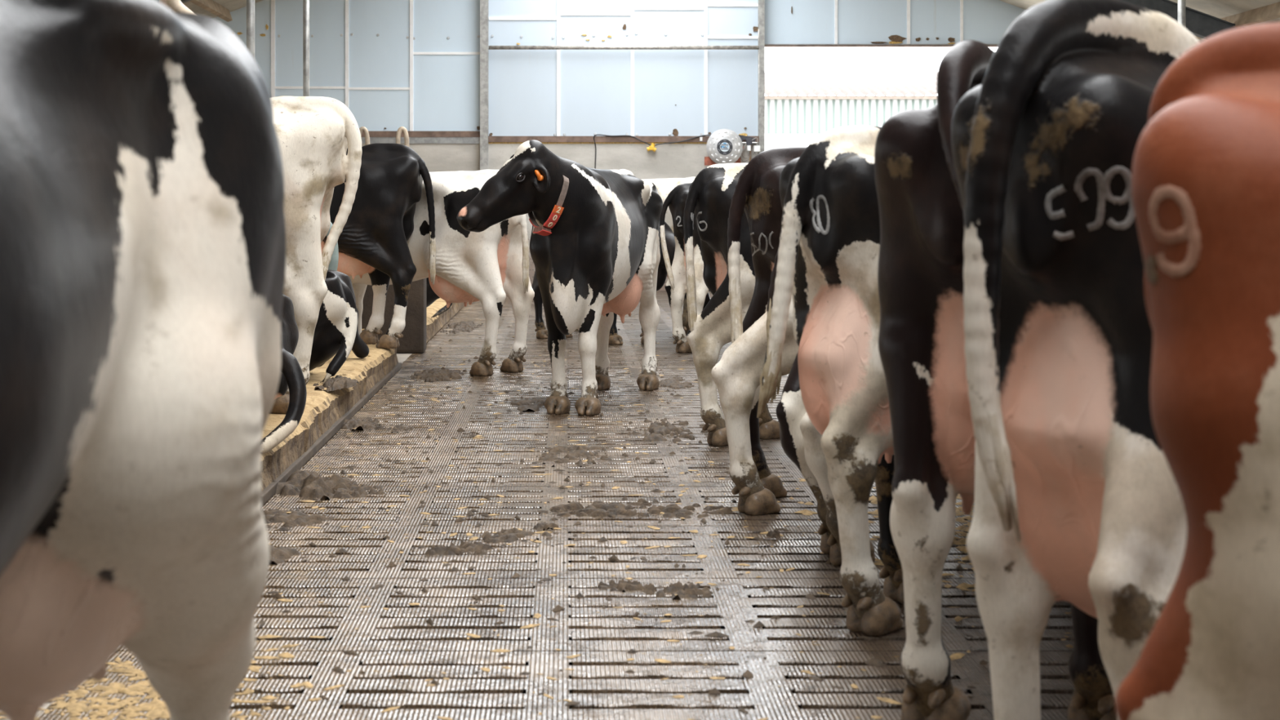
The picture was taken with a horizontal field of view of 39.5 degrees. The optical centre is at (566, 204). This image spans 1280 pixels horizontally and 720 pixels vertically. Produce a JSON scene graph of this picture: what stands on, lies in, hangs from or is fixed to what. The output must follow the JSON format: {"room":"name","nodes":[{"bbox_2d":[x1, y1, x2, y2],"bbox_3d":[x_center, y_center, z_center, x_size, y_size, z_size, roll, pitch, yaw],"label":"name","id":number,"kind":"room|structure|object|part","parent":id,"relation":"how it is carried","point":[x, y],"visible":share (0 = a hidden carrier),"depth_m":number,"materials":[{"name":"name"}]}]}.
{"room":"dairy cow barn","nodes":[
{"label":"dairy cow barn","id":0,"kind":"room"},
{"bbox_2d":[0,353,411,719],"bbox_3d":[0.000,1.300,5.350,22.000,0.200,38.700,0,0,0],"label":"floor","id":1,"kind":"structure","parent":0,"point":[402,357],"depth_m":13.54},
{"bbox_2d":[261,343,398,491],"bbox_3d":[-2.820,1.096,9.100,3.230,0.208,7.800,0,0,0],"label":"kerb","id":2,"kind":"object","parent":1,"relation":"on","point":[326,408],"visible":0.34,"depth_m":9.37,"materials":[{"name":"concrete"}]},
{"bbox_2d":[159,0,168,7],"bbox_3d":[-1.628,-0.899,7.230,0.044,3.802,0.060,0,0,0],"label":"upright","id":3,"kind":"object","parent":2,"relation":"on","point":[163,2],"visible":0.02,"depth_m":7.20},
{"bbox_2d":[164,0,195,13],"bbox_3d":[-1.339,-0.163,6.400,0.226,2.326,0.051,0,0,0],"label":"pipe","id":4,"kind":"object","parent":2,"relation":"on","point":[175,6],"visible":0.15,"depth_m":6.38,"materials":[{"name":"white metal"}]},
{"bbox_2d":[246,0,254,58],"bbox_3d":[-2.202,-1.198,12.400,0.160,4.400,0.160,0,0,0],"label":"post","id":5,"kind":"object","parent":2,"relation":"on","point":[250,3],"visible":0.11,"depth_m":12.38,"materials":[{"name":"metal"}]},
{"bbox_2d":[261,293,306,453],"bbox_3d":[-2.454,0.656,7.937,2.771,1.262,1.019,0,0,7],"label":"cow","id":6,"kind":"object","parent":2,"relation":"on","point":[291,376],"visible":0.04,"depth_m":7.57},
{"bbox_2d":[270,95,362,413],"bbox_3d":[-2.424,0.235,8.716,2.852,1.530,0.754,0,0,1],"label":"cow","id":7,"kind":"object","parent":2,"relation":"on","point":[314,134],"visible":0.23,"depth_m":8.49},
{"bbox_2d":[322,251,331,279],"bbox_3d":[-1.144,0.246,8.637,0.195,0.552,0.052,0,0,-23],"label":"switch","id":8,"kind":"object","parent":7,"relation":"attached to","point":[326,255],"depth_m":8.61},
{"bbox_2d":[262,343,376,435],"bbox_3d":[-1.633,0.995,9.502,0.769,0.010,7.030,0,0,0],"label":"straw","id":9,"kind":"object","parent":2,"relation":"on","point":[264,430],"visible":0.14,"depth_m":10.38,"materials":[{"name":"plant"}]},
{"bbox_2d":[326,222,338,271],"bbox_3d":[-1.597,0.526,10.900,0.399,0.948,0.060,0,0,0],"label":"divider","id":10,"kind":"object","parent":2,"relation":"on","point":[333,265],"visible":0.11,"depth_m":10.88,"materials":[{"name":"grey plastic"}]},
{"bbox_2d":[312,375,359,391],"bbox_3d":[-1.278,0.978,9.830,0.230,0.053,0.575,0,0,0],"label":"pile","id":11,"kind":"object","parent":2,"relation":"on","point":[339,382],"visible":0.96,"depth_m":9.72,"materials":[{"name":"brown soil"}]},
{"bbox_2d":[309,270,368,383],"bbox_3d":[-2.283,0.646,10.228,2.806,1.241,1.634,0,0,-22],"label":"cow","id":12,"kind":"object","parent":2,"relation":"on","point":[336,329],"visible":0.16,"depth_m":9.95},
{"bbox_2d":[322,372,331,383],"bbox_3d":[-1.276,0.850,9.918,0.050,0.293,0.230,0,0,40],"label":"switch","id":13,"kind":"object","parent":12,"relation":"attached to","point":[328,375],"depth_m":9.85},
{"bbox_2d":[320,142,435,348],"bbox_3d":[-2.228,0.284,12.703,2.672,1.431,0.702,0,0,10],"label":"cow","id":14,"kind":"object","parent":2,"relation":"on","point":[374,237],"visible":0.38,"depth_m":12.32},
{"bbox_2d":[429,231,435,284],"bbox_3d":[-0.938,0.299,12.476,0.047,0.538,0.048,0,0,10],"label":"switch","id":15,"kind":"object","parent":14,"relation":"attached to","point":[432,234],"depth_m":12.46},
{"bbox_2d":[426,297,464,342],"bbox_3d":[-2.789,1.096,19.475,3.232,0.208,9.850,0,0,0],"label":"kerb","id":16,"kind":"object","parent":1,"relation":"on","point":[435,324],"visible":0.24,"depth_m":17.19,"materials":[{"name":"concrete"}]},
{"bbox_2d":[302,0,309,96],"bbox_3d":[-2.370,-1.198,16.200,0.160,4.400,0.160,0,0,0],"label":"post","id":17,"kind":"object","parent":16,"relation":"on","point":[305,2],"visible":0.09,"depth_m":16.18,"materials":[{"name":"metal"}]},
{"bbox_2d":[359,126,369,145],"bbox_3d":[-1.795,0.157,15.700,0.120,1.686,0.041,0,0,0],"label":"hoop","id":18,"kind":"object","parent":16,"relation":"on","point":[362,129],"visible":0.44,"depth_m":15.68},
{"bbox_2d":[395,126,408,146],"bbox_3d":[-1.439,0.159,15.600,0.119,1.682,0.041,0,0,0],"label":"hoop","id":19,"kind":"object","parent":16,"relation":"on","point":[400,129],"visible":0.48,"depth_m":15.58},
{"bbox_2d":[426,277,452,317],"bbox_3d":[-2.285,0.664,15.652,2.600,1.179,0.966,0,0,1],"label":"cow","id":20,"kind":"object","parent":16,"relation":"on","point":[432,296],"visible":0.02,"depth_m":15.45},
{"bbox_2d":[431,306,450,317],"bbox_3d":[-1.076,0.879,15.398,0.052,0.198,0.252,0,0,40],"label":"switch","id":21,"kind":"object","parent":20,"relation":"attached to","point":[443,309],"depth_m":15.37,"materials":[{"name":"beige"}]},
{"bbox_2d":[1177,0,1185,27],"bbox_3d":[4.844,-0.950,14.000,0.160,4.300,0.160,0,0,0],"label":"post","id":22,"kind":"object","parent":1,"relation":"on","point":[1181,3],"visible":0.02,"depth_m":13.97,"materials":[{"name":"metal"}]},
{"bbox_2d":[182,0,262,18],"bbox_3d":[-5.925,-2.253,5.550,10.750,3.930,39.100,0,0,0],"label":"ceiling","id":23,"kind":"structure","parent":0,"point":[232,5],"depth_m":24.07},
{"bbox_2d":[361,277,426,353],"bbox_3d":[-2.672,0.770,14.440,3.055,0.860,0.280,0,0,0],"label":"wall","id":24,"kind":"structure","parent":0,"point":[414,340],"depth_m":14.30,"materials":[{"name":"grey concrete"}]},
{"bbox_2d":[213,0,758,284],"bbox_3d":[0.000,-2.400,24.780,22.000,7.200,0.160,0,0,0],"label":"wall","id":25,"kind":"structure","parent":0,"point":[531,92],"depth_m":24.73,"materials":[{"name":"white plastic"}]},
{"bbox_2d":[360,137,479,143],"bbox_3d":[-3.616,-0.889,24.705,4.843,0.093,0.050,0,0,0],"label":"trim","id":26,"kind":"structure","parent":25,"relation":"attached to","point":[372,140],"depth_m":24.68,"materials":[{"name":"wood"}]},
{"bbox_2d":[361,131,479,137],"bbox_3d":[-3.616,-0.973,24.705,4.843,0.083,0.070,0,0,0],"label":"trim","id":27,"kind":"structure","parent":25,"relation":"attached to","point":[371,134],"depth_m":24.67,"materials":[{"name":"grey metal"}]},
{"bbox_2d":[488,142,706,143],"bbox_3d":[0.442,-0.851,24.706,3.051,0.018,0.028,0,0,0],"label":"trim","id":28,"kind":"structure","parent":25,"relation":"attached to","point":[488,142],"depth_m":24.69,"materials":[{"name":"brown wood"}]},
{"bbox_2d":[531,284,665,290],"bbox_3d":[-0.630,1.156,24.675,6.740,0.089,0.050,0,0,0],"label":"baseboard","id":29,"kind":"structure","parent":25,"relation":"attached to","point":[663,288],"depth_m":24.65,"materials":[{"name":"concrete"}]},
{"bbox_2d":[488,136,759,142],"bbox_3d":[0.804,-0.903,24.700,3.776,0.085,0.060,0,0,0],"label":"trim","id":30,"kind":"structure","parent":25,"relation":"attached to","point":[491,139],"depth_m":24.67,"materials":[{"name":"grey metal"}]},
{"bbox_2d":[593,133,711,168],"bbox_3d":[1.199,-0.661,24.661,1.649,0.619,0.074,0,0,2],"label":"power cable","id":31,"kind":"object","parent":25,"relation":"hanging from","point":[597,134],"visible":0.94,"depth_m":24.65,"materials":[{"name":"black plastic"}]},
{"bbox_2d":[646,142,656,151],"bbox_3d":[1.180,-0.786,24.640,0.143,0.130,0.060,0,0,0],"label":"splitter","id":32,"kind":"object","parent":31,"relation":"hanging from","point":[651,147],"visible":1,"depth_m":24.61,"materials":[{"name":"yellow plastic"}]},
{"bbox_2d":[704,128,743,165],"bbox_3d":[2.188,-0.781,24.572,0.560,0.511,0.235,0,0,0],"label":"disc","id":33,"kind":"object","parent":25,"relation":"attached to","point":[723,145],"visible":0.99,"depth_m":24.47,"materials":[{"name":"metal"}]},
{"bbox_2d":[738,134,757,161],"bbox_3d":[2.491,-0.762,24.597,0.311,0.400,0.086,0,0,0],"label":"motor","id":34,"kind":"object","parent":33,"relation":"attached to","point":[748,140],"visible":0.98,"depth_m":24.57,"materials":[{"name":"grey metal"}]},
{"bbox_2d":[746,145,751,153],"bbox_3d":[2.520,-0.758,24.550,0.045,0.105,0.080,0,0,0],"label":"junction box","id":35,"kind":"object","parent":34,"relation":"attached to","point":[748,147],"visible":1,"depth_m":24.51,"materials":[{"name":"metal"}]},
{"bbox_2d":[764,44,998,47],"bbox_3d":[4.649,-2.207,24.750,3.818,0.031,0.140,0,0,0],"label":"trim","id":36,"kind":"structure","parent":25,"relation":"attached to","point":[766,46],"depth_m":24.68,"materials":[{"name":"grey metal"}]},
{"bbox_2d":[36,290,1075,719],"bbox_3d":[1.155,1.270,10.309,4.790,0.140,28.782,0,0,0],"label":"floor","id":37,"kind":"structure","parent":0,"point":[500,693],"depth_m":5.61,"materials":[{"name":"concrete"}]},
{"bbox_2d":[0,0,286,719],"bbox_3d":[-0.932,0.407,1.478,0.848,1.585,3.008,0,0,9],"label":"cow","id":38,"kind":"object","parent":37,"relation":"on","point":[143,243],"visible":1,"depth_m":2.19},
{"bbox_2d":[0,591,313,719],"bbox_3d":[-1.004,1.192,4.263,1.105,0.014,2.461,0,0,0],"label":"litter","id":39,"kind":"object","parent":37,"relation":"on","point":[159,708],"visible":0.4,"depth_m":4.30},
{"bbox_2d":[269,545,301,564],"bbox_3d":[-1.016,1.186,6.056,0.212,0.036,0.276,0,0,0],"label":"pile","id":40,"kind":"object","parent":37,"relation":"on","point":[277,555],"visible":0.45,"depth_m":6.02,"materials":[{"name":"brown soil"}]},
{"bbox_2d":[262,507,335,528],"bbox_3d":[-1.109,1.191,6.765,0.412,0.026,0.403,0,0,-38],"label":"pile","id":41,"kind":"object","parent":37,"relation":"on","point":[295,517],"visible":0.72,"depth_m":6.73,"materials":[{"name":"brown soil"}]},
{"bbox_2d":[271,469,359,499],"bbox_3d":[-1.091,1.164,7.475,0.460,0.080,0.518,0,0,0],"label":"pile","id":42,"kind":"object","parent":37,"relation":"on","point":[307,483],"visible":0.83,"depth_m":7.41,"materials":[{"name":"brown soil"}]},
{"bbox_2d":[261,362,401,506],"bbox_3d":[-1.220,1.180,9.110,0.030,0.040,7.820,0,0,0],"label":"rail","id":43,"kind":"object","parent":37,"relation":"on","point":[267,493],"visible":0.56,"depth_m":8.85,"materials":[{"name":"metal"}]},
{"bbox_2d":[324,483,390,498],"bbox_3d":[-0.909,1.188,7.396,0.345,0.031,0.334,0,0,0],"label":"pile","id":44,"kind":"object","parent":37,"relation":"on","point":[354,491],"visible":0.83,"depth_m":7.36,"materials":[{"name":"brown soil"}]},
{"bbox_2d":[341,417,380,431],"bbox_3d":[-1.119,1.182,9.627,0.218,0.043,0.414,0,0,0],"label":"pile","id":45,"kind":"object","parent":37,"relation":"on","point":[366,424],"visible":0.96,"depth_m":9.57,"materials":[{"name":"brown soil"}]},
{"bbox_2d":[370,423,414,432],"bbox_3d":[-0.936,1.194,9.509,0.251,0.020,0.323,0,0,0],"label":"pile","id":46,"kind":"object","parent":37,"relation":"on","point":[380,427],"visible":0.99,"depth_m":9.48,"materials":[{"name":"brown soil"}]},
{"bbox_2d":[410,368,464,382],"bbox_3d":[-0.893,1.178,12.373,0.353,0.053,0.805,0,0,0],"label":"pile","id":47,"kind":"object","parent":37,"relation":"on","point":[433,375],"visible":1,"depth_m":12.25,"materials":[{"name":"brown soil"}]},
{"bbox_2d":[348,168,534,376],"bbox_3d":[-1.367,0.476,13.269,2.689,1.449,0.708,0,0,39],"label":"cow","id":48,"kind":"object","parent":37,"relation":"on","point":[488,266],"visible":0.38,"depth_m":12.54},
{"bbox_2d":[521,231,528,293],"bbox_3d":[-0.287,0.360,12.506,0.049,0.535,0.055,0,0,37],"label":"switch","id":49,"kind":"object","parent":48,"relation":"attached to","point":[525,264],"depth_m":12.49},
{"bbox_2d":[411,541,500,555],"bbox_3d":[-0.379,1.190,6.183,0.310,0.028,0.208,0,0,0],"label":"pile","id":50,"kind":"object","parent":37,"relation":"on","point":[464,547],"visible":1,"depth_m":6.13,"materials":[{"name":"brown soil"}]},
{"bbox_2d":[440,320,482,333],"bbox_3d":[-1.012,1.182,17.243,0.345,0.043,1.380,0,0,0],"label":"pile","id":51,"kind":"object","parent":37,"relation":"on","point":[468,326],"visible":1,"depth_m":17.20,"materials":[{"name":"brown soil"}]},
{"bbox_2d":[480,0,488,169],"bbox_3d":[-1.139,-2.400,24.624,0.110,7.200,0.152,0,0,0],"label":"steel column","id":52,"kind":"structure","parent":37,"relation":"on","point":[483,3],"depth_m":24.55,"materials":[{"name":"grey metal"}]},
{"bbox_2d":[480,527,559,543],"bbox_3d":[-0.168,1.192,6.428,0.290,0.024,0.284,0,0,0],"label":"pile","id":53,"kind":"object","parent":37,"relation":"on","point":[513,535],"visible":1,"depth_m":6.39,"materials":[{"name":"brown soil"}]},
{"bbox_2d":[509,396,547,411],"bbox_3d":[-0.163,1.189,10.628,0.345,0.030,0.690,0,0,0],"label":"pile","id":54,"kind":"object","parent":37,"relation":"on","point":[525,404],"visible":0.73,"depth_m":10.63,"materials":[{"name":"brown soil"}]},
{"bbox_2d":[99,315,987,719],"bbox_3d":[0.504,1.189,11.593,3.410,0.020,16.020,0,0,0],"label":"crumbs","id":55,"kind":"object","parent":37,"relation":"on","point":[873,661],"visible":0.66,"depth_m":6.21,"materials":[{"name":"brown soil"}]},
{"bbox_2d":[533,521,559,529],"bbox_3d":[-0.076,1.192,6.595,0.099,0.024,0.104,0,0,0],"label":"pile","id":56,"kind":"object","parent":37,"relation":"on","point":[544,525],"visible":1,"depth_m":6.58,"materials":[{"name":"brown soil"}]},
{"bbox_2d":[456,139,662,415],"bbox_3d":[0.125,0.420,10.716,0.706,1.560,2.302,0,0,22],"label":"cow","id":57,"kind":"object","parent":37,"relation":"on","point":[595,236],"visible":1,"depth_m":10.10},
{"bbox_3d":[-0.136,0.159,9.949,0.067,0.038,0.093,0,0,-37],"label":"buckle lid","id":58,"kind":"part","parent":57,"relation":"part of","materials":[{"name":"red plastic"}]},
{"bbox_2d":[520,444,613,466],"bbox_3d":[0.004,1.190,8.436,0.438,0.028,0.625,0,0,0],"label":"pile","id":59,"kind":"object","parent":37,"relation":"on","point":[580,451],"visible":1,"depth_m":8.46,"materials":[{"name":"brown soil"}]},
{"bbox_2d":[97,315,1071,719],"bbox_3d":[0.514,1.196,11.529,3.412,0.008,16.145,0,0,0],"label":"flakes","id":60,"kind":"object","parent":37,"relation":"on","point":[537,615],"visible":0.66,"depth_m":5.77,"materials":[{"name":"beige plant"}]},
{"bbox_2d":[533,497,700,516],"bbox_3d":[0.204,1.188,7.003,0.668,0.031,0.348,0,0,0],"label":"pile","id":61,"kind":"object","parent":37,"relation":"on","point":[598,508],"visible":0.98,"depth_m":6.94,"materials":[{"name":"brown soil"}]},
{"bbox_2d":[531,221,710,344],"bbox_3d":[0.485,0.621,15.340,0.552,1.158,2.148,0,0,-42],"label":"cow","id":62,"kind":"object","parent":37,"relation":"on","point":[542,333],"visible":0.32,"depth_m":15.20},
{"bbox_2d":[596,578,644,591],"bbox_3d":[0.173,1.192,5.576,0.153,0.024,0.147,0,0,0],"label":"pile","id":63,"kind":"object","parent":37,"relation":"on","point":[622,584],"visible":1,"depth_m":5.56,"materials":[{"name":"brown soil"}]},
{"bbox_2d":[621,417,708,444],"bbox_3d":[0.554,1.186,9.408,0.517,0.036,1.021,0,0,0],"label":"pile","id":64,"kind":"object","parent":37,"relation":"on","point":[656,430],"visible":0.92,"depth_m":9.31,"materials":[{"name":"brown soil"}]},
{"bbox_2d":[643,176,695,337],"bbox_3d":[0.541,0.476,16.850,0.745,1.448,2.695,0,0,-35],"label":"cow","id":65,"kind":"object","parent":37,"relation":"on","point":[664,186],"visible":0.02,"depth_m":16.01},
{"bbox_2d":[656,376,698,389],"bbox_3d":[0.731,1.188,11.921,0.299,0.031,0.751,0,0,0],"label":"pile","id":66,"kind":"object","parent":37,"relation":"on","point":[673,383],"visible":0.83,"depth_m":11.75,"materials":[{"name":"brown soil"}]},
{"bbox_2d":[641,581,719,599],"bbox_3d":[0.354,1.189,5.507,0.253,0.030,0.220,0,0,0],"label":"pile","id":67,"kind":"object","parent":37,"relation":"on","point":[691,590],"visible":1,"depth_m":5.48,"materials":[{"name":"brown soil"}]},
{"bbox_2d":[659,182,710,353],"bbox_3d":[1.937,0.512,14.711,2.597,1.376,0.637,0,0,-29],"label":"cow","id":68,"kind":"object","parent":37,"relation":"on","point":[675,286],"visible":0.21,"depth_m":14.18},
{"bbox_2d":[660,232,674,289],"bbox_3d":[0.802,0.415,14.148,0.140,0.538,0.048,0,0,38],"label":"switch","id":69,"kind":"object","parent":68,"relation":"attached to","point":[671,281],"depth_m":14.13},
{"bbox_2d":[642,503,733,520],"bbox_3d":[0.471,1.191,6.920,0.361,0.026,0.312,0,0,0],"label":"pile","id":70,"kind":"object","parent":37,"relation":"on","point":[682,513],"visible":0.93,"depth_m":6.91,"materials":[{"name":"brown soil"}]},
{"bbox_2d":[683,162,779,446],"bbox_3d":[1.827,0.495,9.258,2.644,1.409,0.678,0,0,-20],"label":"cow","id":71,"kind":"object","parent":37,"relation":"on","point":[710,194],"visible":0.27,"depth_m":8.79},
{"bbox_2d":[685,255,697,331],"bbox_3d":[0.618,0.400,8.809,0.050,0.551,0.068,0,0,-20],"label":"switch","id":72,"kind":"object","parent":71,"relation":"attached to","point":[690,269],"depth_m":8.79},
{"bbox_2d":[711,146,806,515],"bbox_3d":[1.832,0.487,7.390,2.764,1.425,0.701,0,0,-22],"label":"cow","id":73,"kind":"object","parent":37,"relation":"on","point":[736,375],"visible":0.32,"depth_m":6.86},
{"bbox_2d":[728,277,742,343],"bbox_3d":[0.662,0.392,6.936,0.053,0.558,0.062,0,0,-22],"label":"switch","id":74,"kind":"object","parent":73,"relation":"attached to","point":[735,289],"depth_m":6.92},
{"bbox_2d":[758,0,764,153],"bbox_3d":[2.699,-2.400,24.624,0.075,7.200,0.152,0,0,0],"label":"steel column","id":75,"kind":"structure","parent":37,"relation":"on","point":[761,2],"depth_m":24.55,"materials":[{"name":"grey metal"}]},
{"bbox_2d":[488,29,759,104],"bbox_3d":[0.810,-1.629,24.602,3.774,1.589,0.060,0,0,0],"label":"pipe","id":76,"kind":"object","parent":75,"relation":"attached to","point":[490,47],"visible":1,"depth_m":24.58,"materials":[{"name":"grey metal"}]},
{"bbox_2d":[753,145,759,154],"bbox_3d":[2.630,-0.751,24.550,0.085,0.115,0.080,0,0,0],"label":"junction box","id":77,"kind":"object","parent":75,"relation":"attached to","point":[756,148],"visible":1,"depth_m":24.51,"materials":[{"name":"plastic"}]},
{"bbox_2d":[766,528,780,537],"bbox_3d":[0.748,1.187,6.418,0.048,0.034,0.058,0,0,0],"label":"pile","id":78,"kind":"object","parent":37,"relation":"on","point":[775,534],"visible":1,"depth_m":6.41,"materials":[{"name":"brown soil"}]},
{"bbox_2d":[765,244,875,565],"bbox_3d":[1.739,0.508,6.729,2.704,1.384,0.630,0,0,-44],"label":"cow","id":79,"kind":"object","parent":37,"relation":"on","point":[800,440],"visible":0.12,"depth_m":5.92},
{"bbox_2d":[765,297,781,402],"bbox_3d":[0.721,0.405,6.063,0.052,0.544,0.085,0,0,-44],"label":"switch","id":80,"kind":"object","parent":79,"relation":"attached to","point":[770,304],"depth_m":6.07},
{"bbox_2d":[756,124,904,635],"bbox_3d":[1.678,0.488,5.691,2.641,1.424,0.651,0,0,-38],"label":"cow","id":81,"kind":"object","parent":37,"relation":"on","point":[828,250],"visible":0.23,"depth_m":4.93},
{"bbox_2d":[756,334,782,417],"bbox_3d":[0.579,0.392,4.995,0.094,0.421,0.048,0,0,29],"label":"switch","id":82,"kind":"object","parent":81,"relation":"attached to","point":[771,370],"depth_m":4.98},
{"bbox_2d":[727,458,1073,660],"bbox_3d":[1.527,1.191,6.779,1.901,0.016,4.937,0,0,0],"label":"straw patch","id":83,"kind":"object","parent":37,"relation":"on","point":[873,499],"visible":0.11,"depth_m":6.39,"materials":[{"name":"beige plant"}]},
{"bbox_2d":[874,40,1116,719],"bbox_3d":[1.537,0.424,4.776,0.700,1.552,2.820,0,0,35],"label":"cow","id":84,"kind":"object","parent":37,"relation":"on","point":[921,282],"visible":0.22,"depth_m":3.89},
{"bbox_2d":[951,0,1199,719],"bbox_3d":[1.831,0.415,3.804,2.825,1.570,0.697,0,0,-36],"label":"cow","id":85,"kind":"object","parent":37,"relation":"on","point":[1077,500],"visible":0.66,"depth_m":3.01},
{"bbox_2d":[973,411,1020,542],"bbox_3d":[0.722,0.344,3.008,0.070,0.451,0.071,0,0,-36],"label":"switch","id":86,"kind":"object","parent":85,"relation":"attached to","point":[993,446],"depth_m":2.99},
{"bbox_2d":[1115,22,1279,719],"bbox_3d":[1.960,0.482,1.930,2.606,1.436,0.711,0,0,20],"label":"cow","id":87,"kind":"object","parent":37,"relation":"on","point":[1206,171],"visible":1,"depth_m":2.13},
{"bbox_2d":[189,0,1279,39],"bbox_3d":[0.900,-2.361,5.350,21.800,3.501,38.300,0,0,0],"label":"ceiling","id":88,"kind":"structure","parent":0,"point":[1272,11],"depth_m":20.40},
{"bbox_2d":[157,0,1235,39],"bbox_3d":[0.900,-2.384,20.600,22.486,4.271,0.140,0,0,0],"label":"roof beam","id":89,"kind":"structure","parent":88,"relation":"attached to","point":[1201,24],"depth_m":20.60,"materials":[{"name":"metal"}]},
{"bbox_2d":[764,0,1026,44],"bbox_3d":[4.643,-4.111,24.754,3.831,3.778,0.092,0,0,0],"label":"window","id":90,"kind":"structure","parent":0,"point":[786,21],"depth_m":24.73,"materials":[{"name":"glass"}]},
{"bbox_2d":[1000,0,1279,41],"bbox_3d":[7.725,-2.253,5.550,10.750,3.930,39.100,0,0,0],"label":"ceiling","id":91,"kind":"structure","parent":0,"point":[1220,9],"depth_m":20.64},
{"label":"outside","id":92,"kind":"structure","parent":0,"visible":0},
{"bbox_3d":[0.000,1.340,35.000,120.000,0.220,150.000,0,0,0],"label":"ground","id":93,"kind":"structure","parent":92,"visible":0},
{"bbox_2d":[742,70,937,151],"bbox_3d":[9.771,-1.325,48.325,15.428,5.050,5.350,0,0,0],"label":"wall panel","id":94,"kind":"object","parent":93,"relation":"on","point":[790,121],"visible":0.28,"depth_m":46.05,"materials":[{"name":"white metal"}]}
]}

